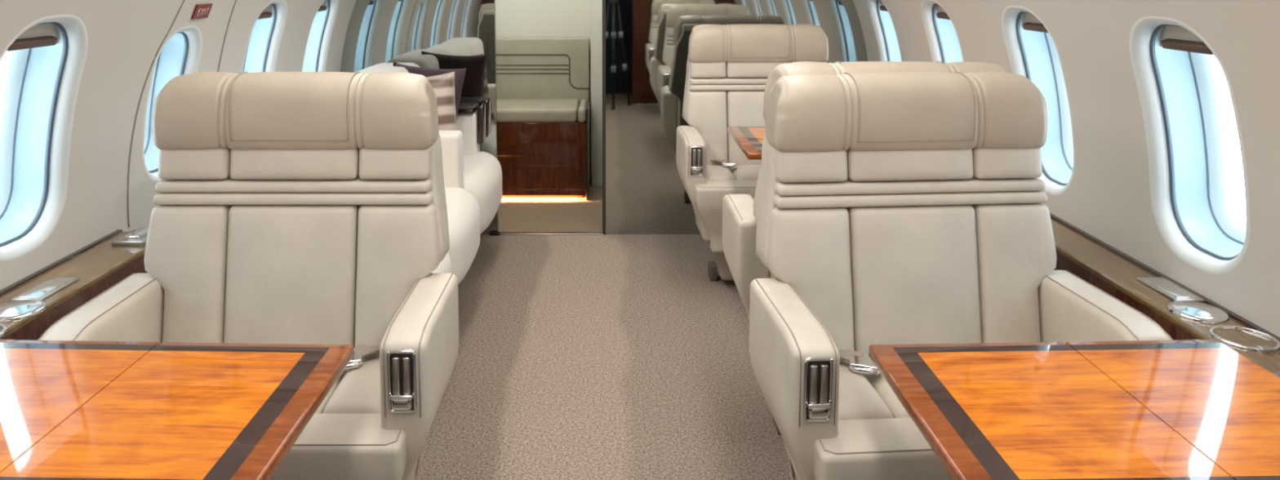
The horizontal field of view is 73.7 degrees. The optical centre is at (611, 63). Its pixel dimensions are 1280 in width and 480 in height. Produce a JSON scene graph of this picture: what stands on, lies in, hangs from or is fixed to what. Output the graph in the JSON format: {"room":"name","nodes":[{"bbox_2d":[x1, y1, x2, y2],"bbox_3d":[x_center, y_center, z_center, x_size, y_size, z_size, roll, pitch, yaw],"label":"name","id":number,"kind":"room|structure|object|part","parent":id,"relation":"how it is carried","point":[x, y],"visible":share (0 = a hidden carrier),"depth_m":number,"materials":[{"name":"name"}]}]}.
{"room":"aircraft cabin","nodes":[
{"label":"aircraft cabin","id":0,"kind":"room"},
{"bbox_2d":[0,0,355,289],"bbox_3d":[-0.957,0.176,1.905,0.586,1.672,4.033,0,6,0],"label":"wall","id":1,"kind":"structure","parent":0,"point":[125,37],"depth_m":2.11,"materials":[{"name":"grey plastic"}]},
{"bbox_2d":[0,14,88,261],"bbox_3d":[-1.259,0.152,1.796,0.229,0.511,0.296,0,6,0],"label":"window","id":2,"kind":"structure","parent":1,"relation":"in","point":[44,63],"depth_m":1.90,"materials":[{"name":"white plastic"}]},
{"bbox_3d":[-1.314,0.131,1.794,0.119,0.448,0.196,0,6,0],"label":"frame","id":3,"kind":"part","parent":2,"relation":"part of","materials":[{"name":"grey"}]},
{"bbox_3d":[-1.208,-0.044,1.775,0.021,0.021,0.149,0,6,0],"label":"shade handle","id":4,"kind":"part","parent":2,"relation":"part of","materials":[{"name":"brown plastic"}]},
{"bbox_2d":[16,23,57,43],"bbox_3d":[-1.214,-0.065,1.773,0.030,0.061,0.236,0,6,0],"label":"shade","id":5,"kind":"object","parent":2,"relation":"attached to","point":[44,33],"depth_m":1.80,"materials":[{"name":"beige plastic"}]},
{"bbox_2d":[0,227,148,340],"bbox_3d":[-1.147,0.809,1.078,0.204,0.582,2.235,0,6,0],"label":"ledge","id":6,"kind":"object","parent":1,"relation":"attached to","point":[30,305],"visible":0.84,"depth_m":1.81,"materials":[{"name":"brown wood"}]},
{"bbox_3d":[-1.150,0.474,1.649,0.100,0.011,0.100,0,6,0],"label":"cup holder lid","id":7,"kind":"part","parent":6,"relation":"part of","materials":[{"name":"silver metal"}]},
{"bbox_3d":[-1.165,0.465,1.758,0.060,0.008,0.130,0,6,0],"label":"control plate","id":8,"kind":"part","parent":6,"relation":"part of","materials":[{"name":"silver metal"}]},
{"bbox_3d":[-1.165,0.462,1.758,0.044,0.004,0.112,0,6,0],"label":"plate","id":9,"kind":"part","parent":6,"relation":"part of","materials":[{"name":"silver metal"}]},
{"bbox_3d":[-1.160,0.426,2.096,0.080,0.014,0.100,0,6,0],"label":"latch plate","id":10,"kind":"part","parent":6,"relation":"part of","materials":[{"name":"silver metal"}]},
{"bbox_3d":[-1.157,0.417,2.090,0.035,0.014,0.070,0,6,0],"label":"latch lever","id":11,"kind":"part","parent":6,"relation":"part of","materials":[{"name":"silver metal"}]},
{"bbox_2d":[0,339,353,479],"bbox_3d":[-0.767,0.505,1.218,0.673,0.041,0.427,1,6,0],"label":"folding table","id":12,"kind":"object","parent":6,"relation":"attached to","point":[70,410],"visible":1,"depth_m":1.21,"materials":[{"name":"brown wood"}]},
{"bbox_3d":[-0.888,0.484,1.216,0.271,0.002,0.351,1,6,0],"label":"inlay panel","id":13,"kind":"part","parent":12,"relation":"part of","materials":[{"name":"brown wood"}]},
{"bbox_2d":[126,0,185,226],"bbox_3d":[-1.185,0.095,2.249,0.025,0.641,0.203,6,8,45],"label":"trim","id":14,"kind":"structure","parent":1,"relation":"attached to","point":[173,22],"depth_m":2.21,"materials":[{"name":"grey plastic"}]},
{"bbox_2d":[142,25,202,182],"bbox_3d":[-1.270,0.112,2.383,0.204,0.436,0.260,0,6,0],"label":"window","id":15,"kind":"structure","parent":1,"relation":"in","point":[180,54],"depth_m":2.46,"materials":[{"name":"glass"}]},
{"bbox_3d":[-1.325,0.093,2.381,0.095,0.366,0.160,0,6,0],"label":"frame","id":16,"kind":"part","parent":15,"relation":"part of","materials":[{"name":"grey plastic"}]},
{"bbox_2d":[191,3,213,19],"bbox_3d":[-1.150,-0.148,2.398,0.022,0.042,0.090,0,6,0],"label":"exit sign","id":17,"kind":"object","parent":1,"relation":"attached to","point":[201,11],"visible":1,"depth_m":2.39,"materials":[{"name":"red plastic"}]},
{"bbox_2d":[217,0,236,71],"bbox_3d":[-1.173,0.025,2.627,0.162,0.621,0.009,1,6,14],"label":"trim","id":18,"kind":"structure","parent":1,"relation":"attached to","point":[235,0],"depth_m":2.62,"materials":[{"name":"grey plastic"}]},
{"bbox_2d":[241,0,287,73],"bbox_3d":[-1.259,0.029,2.969,0.229,0.511,0.296,0,6,0],"label":"window","id":19,"kind":"structure","parent":1,"relation":"in","point":[261,53],"depth_m":3.07,"materials":[{"name":"glass"}]},
{"bbox_3d":[-1.208,-0.167,2.949,0.021,0.021,0.149,0,6,0],"label":"shade handle","id":20,"kind":"part","parent":19,"relation":"part of","materials":[{"name":"brown plastic"}]},
{"bbox_2d":[262,4,271,12],"bbox_3d":[-1.214,-0.188,2.946,0.030,0.061,0.236,0,6,0],"label":"shade","id":21,"kind":"object","parent":19,"relation":"attached to","point":[268,9],"depth_m":3.01,"materials":[{"name":"beige"}]},
{"bbox_2d":[302,0,338,71],"bbox_3d":[-1.259,-0.031,3.546,0.229,0.511,0.296,0,6,0],"label":"window","id":22,"kind":"structure","parent":1,"relation":"in","point":[317,48],"depth_m":3.66,"materials":[{"name":"glass"}]},
{"bbox_3d":[-1.208,-0.228,3.526,0.021,0.021,0.149,0,6,0],"label":"shade handle","id":23,"kind":"part","parent":22,"relation":"part of","materials":[{"name":"brown plastic"}]},
{"bbox_2d":[495,0,591,181],"bbox_3d":[-0.250,-0.234,4.950,1.700,1.850,0.045,0,6,0],"label":"wall","id":24,"kind":"structure","parent":0,"point":[513,18],"depth_m":4.93,"materials":[{"name":"beige"}]},
{"bbox_2d":[590,0,602,186],"bbox_3d":[0.092,-0.200,4.866,0.416,1.800,0.120,0,6,0],"label":"door frame","id":25,"kind":"structure","parent":24,"relation":"in","point":[596,6],"depth_m":4.84,"materials":[{"name":"beige"}]},
{"bbox_2d":[415,181,791,479],"bbox_3d":[-0.025,0.974,2.546,2.350,0.050,5.140,0,6,0],"label":"floor","id":26,"kind":"structure","parent":0,"point":[605,357],"depth_m":2.66,"materials":[{"name":"beige carpet"}]},
{"bbox_2d":[37,71,458,479],"bbox_3d":[-0.650,0.535,1.668,0.673,1.007,0.538,0,6,0],"label":"seat","id":27,"kind":"object","parent":26,"relation":"on","point":[292,207],"visible":0.84,"depth_m":1.72,"materials":[{"name":"beige leather"}]},
{"bbox_3d":[-0.924,0.643,1.620,0.125,0.402,0.324,0,6,0],"label":"armrest","id":28,"kind":"part","parent":27,"relation":"part of","materials":[{"name":"beige leather"}]},
{"bbox_2d":[143,146,440,358],"bbox_3d":[-0.650,0.408,1.751,0.598,0.482,0.154,0,6,0],"label":"backrest cushion","id":29,"kind":"object","parent":27,"relation":"on","point":[302,245],"depth_m":1.72,"materials":[{"name":"beige leather"}]},
{"bbox_2d":[315,357,381,413],"bbox_3d":[-0.650,0.650,1.651,0.506,0.142,0.285,0,6,0],"label":"seat cushion","id":30,"kind":"object","parent":27,"relation":"on","point":[357,389],"depth_m":1.55,"materials":[{"name":"beige leather"}]},
{"bbox_3d":[-0.354,0.538,1.448,0.040,0.100,0.007,0,6,0],"label":"recess plate","id":31,"kind":"part","parent":27,"relation":"part of","materials":[{"name":"black plastic"}]},
{"bbox_3d":[-0.354,0.538,1.446,0.049,0.111,0.008,0,6,0],"label":"recess frame","id":32,"kind":"part","parent":27,"relation":"part of","materials":[{"name":"silver metal"}]},
{"bbox_3d":[-0.376,0.643,1.620,0.125,0.402,0.324,0,6,0],"label":"armrest","id":33,"kind":"part","parent":27,"relation":"part of","materials":[{"name":"beige leather"}]},
{"bbox_2d":[355,62,502,284],"bbox_3d":[-0.780,0.483,3.062,0.600,0.820,1.754,0,6,0],"label":"sofa","id":34,"kind":"object","parent":26,"relation":"on","point":[473,190],"visible":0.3,"depth_m":3.20,"materials":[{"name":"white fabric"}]},
{"bbox_2d":[355,62,420,73],"bbox_3d":[-0.931,0.247,3.580,0.251,0.460,0.621,0,6,0],"label":"cushion","id":35,"kind":"object","parent":34,"relation":"on","point":[383,67],"depth_m":3.57,"materials":[{"name":"white fabric"}]},
{"bbox_2d":[393,62,466,121],"bbox_3d":[-0.790,0.205,3.581,0.342,0.411,0.169,1,6,8],"label":"throw pillow","id":36,"kind":"object","parent":34,"relation":"on","point":[460,73],"visible":0.11,"depth_m":3.59,"materials":[{"name":"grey fabric"}]},
{"bbox_2d":[431,252,451,273],"bbox_3d":[-0.780,0.669,2.451,0.600,0.267,0.499,0,6,0],"label":"seat cushion","id":37,"kind":"object","parent":34,"relation":"on","point":[445,265],"depth_m":2.50,"materials":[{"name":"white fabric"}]},
{"bbox_2d":[426,71,463,166],"bbox_3d":[-0.775,0.237,3.444,0.342,0.400,0.153,-1,6,-14],"label":"throw pillow","id":38,"kind":"object","parent":34,"relation":"on","point":[443,85],"visible":0.18,"depth_m":3.44,"materials":[{"name":"beige fabric"}]},
{"bbox_3d":[-0.715,0.385,3.246,0.290,0.255,0.115,0,6,0],"label":"armrest","id":39,"kind":"part","parent":34,"relation":"part of","materials":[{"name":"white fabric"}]},
{"bbox_2d":[444,187,479,284],"bbox_3d":[-0.780,0.611,3.000,0.600,0.267,0.594,0,6,0],"label":"seat cushion","id":40,"kind":"object","parent":34,"relation":"on","point":[462,206],"depth_m":2.90,"materials":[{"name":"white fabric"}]},
{"bbox_3d":[-0.730,0.332,3.853,0.260,0.234,0.115,0,6,0],"label":"armrest","id":41,"kind":"part","parent":34,"relation":"part of","materials":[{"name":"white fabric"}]},
{"bbox_2d":[457,102,485,144],"bbox_3d":[-0.688,0.268,3.846,0.225,0.172,0.154,0,6,0],"label":"tray","id":42,"kind":"object","parent":34,"relation":"on","point":[464,108],"visible":0.73,"depth_m":3.80,"materials":[{"name":"black paint"}]},
{"bbox_2d":[457,102,479,114],"bbox_3d":[-0.703,0.199,3.839,0.194,0.032,0.154,0,6,0],"label":"tray","id":43,"kind":"object","parent":42,"relation":"on","point":[464,108],"depth_m":3.78,"materials":[{"name":"black paint"}]},
{"bbox_3d":[-0.587,0.268,3.859,0.023,0.170,0.120,0,6,0],"label":"drop panel","id":44,"kind":"part","parent":42,"relation":"part of","materials":[{"name":"black paint"}]},
{"bbox_2d":[462,151,502,234],"bbox_3d":[-0.780,0.546,3.624,0.600,0.267,0.649,0,6,0],"label":"seat cushion","id":45,"kind":"object","parent":34,"relation":"on","point":[482,172],"depth_m":3.48,"materials":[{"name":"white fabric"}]},
{"bbox_2d":[495,37,590,199],"bbox_3d":[-0.561,0.291,4.741,0.878,0.850,0.430,0,6,0],"label":"bench","id":46,"kind":"object","parent":26,"relation":"on","point":[544,126],"visible":0.69,"depth_m":4.58,"materials":[{"name":"brown wood"}]},
{"bbox_2d":[496,98,586,122],"bbox_3d":[-0.568,0.256,4.718,0.864,0.075,0.390,0,6,0],"label":"seat cushion","id":47,"kind":"object","parent":46,"relation":"on","point":[508,110],"depth_m":4.53,"materials":[{"name":"beige leather"}]},
{"bbox_3d":[-0.562,0.033,4.898,0.875,0.370,0.065,0,6,0],"label":"backrest","id":48,"kind":"part","parent":46,"relation":"part of","materials":[{"name":"beige leather"}]},
{"bbox_3d":[-0.129,0.465,4.760,0.013,0.500,0.390,0,6,0],"label":"panel","id":49,"kind":"part","parent":46,"relation":"part of","materials":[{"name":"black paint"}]},
{"bbox_2d":[675,23,828,281],"bbox_3d":[0.603,0.355,3.383,0.673,1.007,0.538,0,6,-2],"label":"seat","id":50,"kind":"object","parent":26,"relation":"on","point":[729,67],"visible":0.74,"depth_m":3.43,"materials":[{"name":"beige leather"}]},
{"bbox_3d":[0.331,0.464,3.325,0.125,0.402,0.324,0,6,-2],"label":"armrest","id":51,"kind":"part","parent":50,"relation":"part of","materials":[{"name":"beige leather"}]},
{"bbox_3d":[0.315,0.358,3.152,0.040,0.100,0.007,0,6,-2],"label":"recess plate","id":52,"kind":"part","parent":50,"relation":"part of","materials":[{"name":"black plastic"}]},
{"bbox_3d":[0.316,0.359,3.150,0.049,0.111,0.008,0,6,-2],"label":"recess frame","id":53,"kind":"part","parent":50,"relation":"part of","materials":[{"name":"silver metal"}]},
{"bbox_2d":[706,164,761,180],"bbox_3d":[0.604,0.470,3.365,0.506,0.142,0.285,0,6,-2],"label":"seat cushion","id":54,"kind":"object","parent":50,"relation":"on","point":[714,172],"depth_m":3.27,"materials":[{"name":"beige leather"}]},
{"bbox_2d":[685,61,795,169],"bbox_3d":[0.600,0.228,3.466,0.598,0.482,0.154,0,6,-2],"label":"backrest cushion","id":55,"kind":"object","parent":50,"relation":"on","point":[720,95],"depth_m":3.43,"materials":[{"name":"beige leather"}]},
{"bbox_2d":[722,61,1006,435],"bbox_3d":[0.652,0.477,2.220,0.673,1.007,0.538,0,6,0],"label":"seat","id":56,"kind":"object","parent":26,"relation":"on","point":[740,211],"visible":0.16,"depth_m":2.11,"materials":[{"name":"beige leather"}]},
{"bbox_3d":[0.378,0.573,2.289,0.125,0.402,0.324,0,6,0],"label":"armrest","id":57,"kind":"part","parent":56,"relation":"part of","materials":[{"name":"beige leather"}]},
{"bbox_2d":[753,168,760,207],"bbox_3d":[0.652,0.370,2.113,0.598,0.482,0.154,0,6,0],"label":"backrest cushion","id":58,"kind":"object","parent":56,"relation":"on","point":[757,188],"depth_m":2.07,"materials":[{"name":"beige leather"}]},
{"bbox_2d":[749,71,1173,479],"bbox_3d":[0.621,0.536,1.662,0.673,1.007,0.538,0,6,-4],"label":"seat","id":59,"kind":"object","parent":26,"relation":"on","point":[895,207],"visible":0.86,"depth_m":1.71,"materials":[{"name":"beige leather"}]},
{"bbox_3d":[0.352,0.646,1.593,0.125,0.402,0.324,0,6,-4],"label":"armrest","id":60,"kind":"part","parent":59,"relation":"part of","materials":[{"name":"beige leather"}]},
{"bbox_3d":[0.344,0.541,1.418,0.049,0.111,0.008,0,6,-4],"label":"recess frame","id":61,"kind":"part","parent":59,"relation":"part of","materials":[{"name":"silver metal"}]},
{"bbox_3d":[0.343,0.540,1.420,0.040,0.100,0.007,0,6,-4],"label":"recess plate","id":62,"kind":"part","parent":59,"relation":"part of","materials":[{"name":"silver metal"}]},
{"bbox_2d":[838,361,910,420],"bbox_3d":[0.624,0.650,1.645,0.506,0.142,0.285,0,6,-4],"label":"seat cushion","id":63,"kind":"object","parent":59,"relation":"on","point":[864,394],"depth_m":1.54,"materials":[{"name":"beige leather"}]},
{"bbox_2d":[766,146,1057,363],"bbox_3d":[0.614,0.409,1.745,0.598,0.482,0.154,0,6,-4],"label":"backrest cushion","id":64,"kind":"object","parent":59,"relation":"on","point":[883,245],"depth_m":1.71,"materials":[{"name":"beige leather"}]},
{"bbox_3d":[0.899,0.642,1.635,0.125,0.402,0.324,0,6,-4],"label":"armrest","id":65,"kind":"part","parent":59,"relation":"part of","materials":[{"name":"beige leather"}]},
{"bbox_2d":[340,0,867,234],"bbox_3d":[-0.030,-0.123,3.910,2.446,1.848,0.030,0,6,0],"label":"wall","id":66,"kind":"structure","parent":0,"point":[647,41],"depth_m":3.90,"materials":[{"name":"beige plastic"}]},
{"bbox_2d":[489,231,500,235],"bbox_3d":[-0.542,0.791,3.982,0.047,0.014,0.020,0,6,0],"label":"trim","id":67,"kind":"structure","parent":66,"relation":"attached to","point":[491,233],"depth_m":3.97,"materials":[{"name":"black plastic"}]},
{"bbox_2d":[499,231,603,235],"bbox_3d":[-0.299,0.794,3.996,0.524,0.006,0.032,0,6,0],"label":"trim","id":68,"kind":"structure","parent":66,"relation":"attached to","point":[501,233],"depth_m":3.98,"materials":[{"name":"silver metal"}]},
{"bbox_2d":[602,0,605,234],"bbox_3d":[-0.033,-0.099,3.911,0.016,1.800,0.034,0,6,0],"label":"trim","id":69,"kind":"structure","parent":66,"relation":"attached to","point":[603,1],"depth_m":3.93,"materials":[{"name":"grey metal"}]},
{"bbox_2d":[853,0,1279,337],"bbox_3d":[0.897,0.176,1.905,0.586,1.672,4.033,0,6,0],"label":"wall","id":70,"kind":"structure","parent":0,"point":[1108,197],"depth_m":1.90,"materials":[{"name":"grey plastic"}]},
{"bbox_2d":[867,0,902,61],"bbox_3d":[1.199,-0.034,3.571,0.229,0.511,0.296,0,6,0],"label":"window","id":71,"kind":"structure","parent":70,"relation":"in","point":[887,42],"depth_m":3.68,"materials":[{"name":"white plastic"}]},
{"bbox_3d":[1.148,-0.230,3.550,0.021,0.021,0.149,0,6,0],"label":"shade handle","id":72,"kind":"part","parent":71,"relation":"part of","materials":[{"name":"brown"}]},
{"bbox_2d":[920,0,964,62],"bbox_3d":[1.199,0.032,2.939,0.229,0.511,0.296,0,6,0],"label":"window","id":73,"kind":"structure","parent":70,"relation":"in","point":[943,39],"depth_m":3.04,"materials":[{"name":"glass"}]},
{"bbox_2d":[937,4,946,13],"bbox_3d":[1.154,-0.185,2.917,0.030,0.061,0.236,0,6,0],"label":"shade","id":74,"kind":"object","parent":73,"relation":"attached to","point":[940,10],"depth_m":2.98,"materials":[{"name":"beige plastic"}]},
{"bbox_3d":[1.148,-0.164,2.919,0.021,0.021,0.149,0,6,0],"label":"shade handle","id":75,"kind":"part","parent":73,"relation":"part of","materials":[{"name":"brown plastic"}]},
{"bbox_2d":[1001,5,1075,195],"bbox_3d":[1.199,0.098,2.313,0.229,0.511,0.296,0,6,0],"label":"window","id":76,"kind":"structure","parent":70,"relation":"in","point":[1033,52],"depth_m":2.41,"materials":[{"name":"glass"}]},
{"bbox_2d":[1023,12,1041,23],"bbox_3d":[1.154,-0.119,2.290,0.030,0.061,0.236,0,6,0],"label":"shade","id":77,"kind":"object","parent":76,"relation":"attached to","point":[1028,18],"depth_m":2.34,"materials":[{"name":"beige plastic"}]},
{"bbox_3d":[1.148,-0.098,2.292,0.021,0.021,0.149,0,6,0],"label":"shade handle","id":78,"kind":"part","parent":76,"relation":"part of","materials":[{"name":"brown"}]},
{"bbox_3d":[1.254,0.077,2.311,0.119,0.448,0.196,0,6,0],"label":"frame","id":79,"kind":"part","parent":76,"relation":"part of","materials":[{"name":"grey plastic"}]},
{"bbox_2d":[1049,213,1279,372],"bbox_3d":[1.098,0.722,1.960,0.183,0.570,4.007,0,6,0],"label":"ledge","id":80,"kind":"object","parent":70,"relation":"attached to","point":[1180,311],"visible":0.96,"depth_m":1.72,"materials":[{"name":"brown wood"}]},
{"bbox_2d":[727,126,765,159],"bbox_3d":[0.762,0.279,2.970,0.650,0.041,0.490,0,6,0],"label":"folding table","id":81,"kind":"object","parent":80,"relation":"attached to","point":[749,140],"visible":0.19,"depth_m":2.97,"materials":[{"name":"brown wood"}]},
{"bbox_3d":[0.631,0.259,2.968,0.250,0.002,0.414,0,6,0],"label":"inlay panel","id":82,"kind":"part","parent":81,"relation":"part of","materials":[{"name":"brown wood"}]},
{"bbox_2d":[868,339,1279,479],"bbox_3d":[0.759,0.505,1.218,0.657,0.041,0.427,-1,6,0],"label":"folding table","id":83,"kind":"object","parent":80,"relation":"attached to","point":[1184,409],"visible":1,"depth_m":1.21,"materials":[{"name":"brown wood"}]},
{"bbox_3d":[0.628,0.488,1.216,0.257,0.002,0.351,-1,6,0],"label":"inlay panel","id":84,"kind":"part","parent":83,"relation":"part of","materials":[{"name":"brown wood"}]},
{"bbox_3d":[0.883,0.484,1.216,0.250,0.002,0.351,-1,6,0],"label":"inlay panel","id":85,"kind":"part","parent":83,"relation":"part of","materials":[{"name":"brown wood"}]},
{"bbox_3d":[1.150,0.465,1.758,0.060,0.008,0.130,0,6,0],"label":"control plate","id":86,"kind":"part","parent":80,"relation":"part of","materials":[{"name":"silver metal"}]},
{"bbox_3d":[1.150,0.462,1.758,0.044,0.004,0.112,0,6,0],"label":"plate","id":87,"kind":"part","parent":80,"relation":"part of","materials":[{"name":"silver metal"}]},
{"bbox_3d":[1.128,0.474,1.642,0.100,0.011,0.100,0,6,0],"label":"cup holder lid","id":88,"kind":"part","parent":80,"relation":"part of","materials":[{"name":"silver metal"}]},
{"bbox_2d":[1128,16,1249,275],"bbox_3d":[1.199,0.161,1.716,0.229,0.511,0.296,0,6,0],"label":"window","id":89,"kind":"structure","parent":70,"relation":"in","point":[1196,215],"depth_m":1.81,"materials":[{"name":"white plastic"}]},
{"bbox_2d":[1160,26,1203,46],"bbox_3d":[1.154,-0.056,1.693,0.030,0.061,0.236,0,6,0],"label":"shade","id":90,"kind":"object","parent":89,"relation":"attached to","point":[1170,36],"depth_m":1.73,"materials":[{"name":"beige plastic"}]},
{"bbox_3d":[1.148,-0.035,1.696,0.021,0.021,0.149,0,6,0],"label":"shade handle","id":91,"kind":"part","parent":89,"relation":"part of","materials":[{"name":"brown"}]},
{"bbox_3d":[1.254,0.140,1.714,0.119,0.448,0.196,0,6,0],"label":"frame","id":92,"kind":"part","parent":89,"relation":"part of","materials":[{"name":"grey plastic"}]}
]}

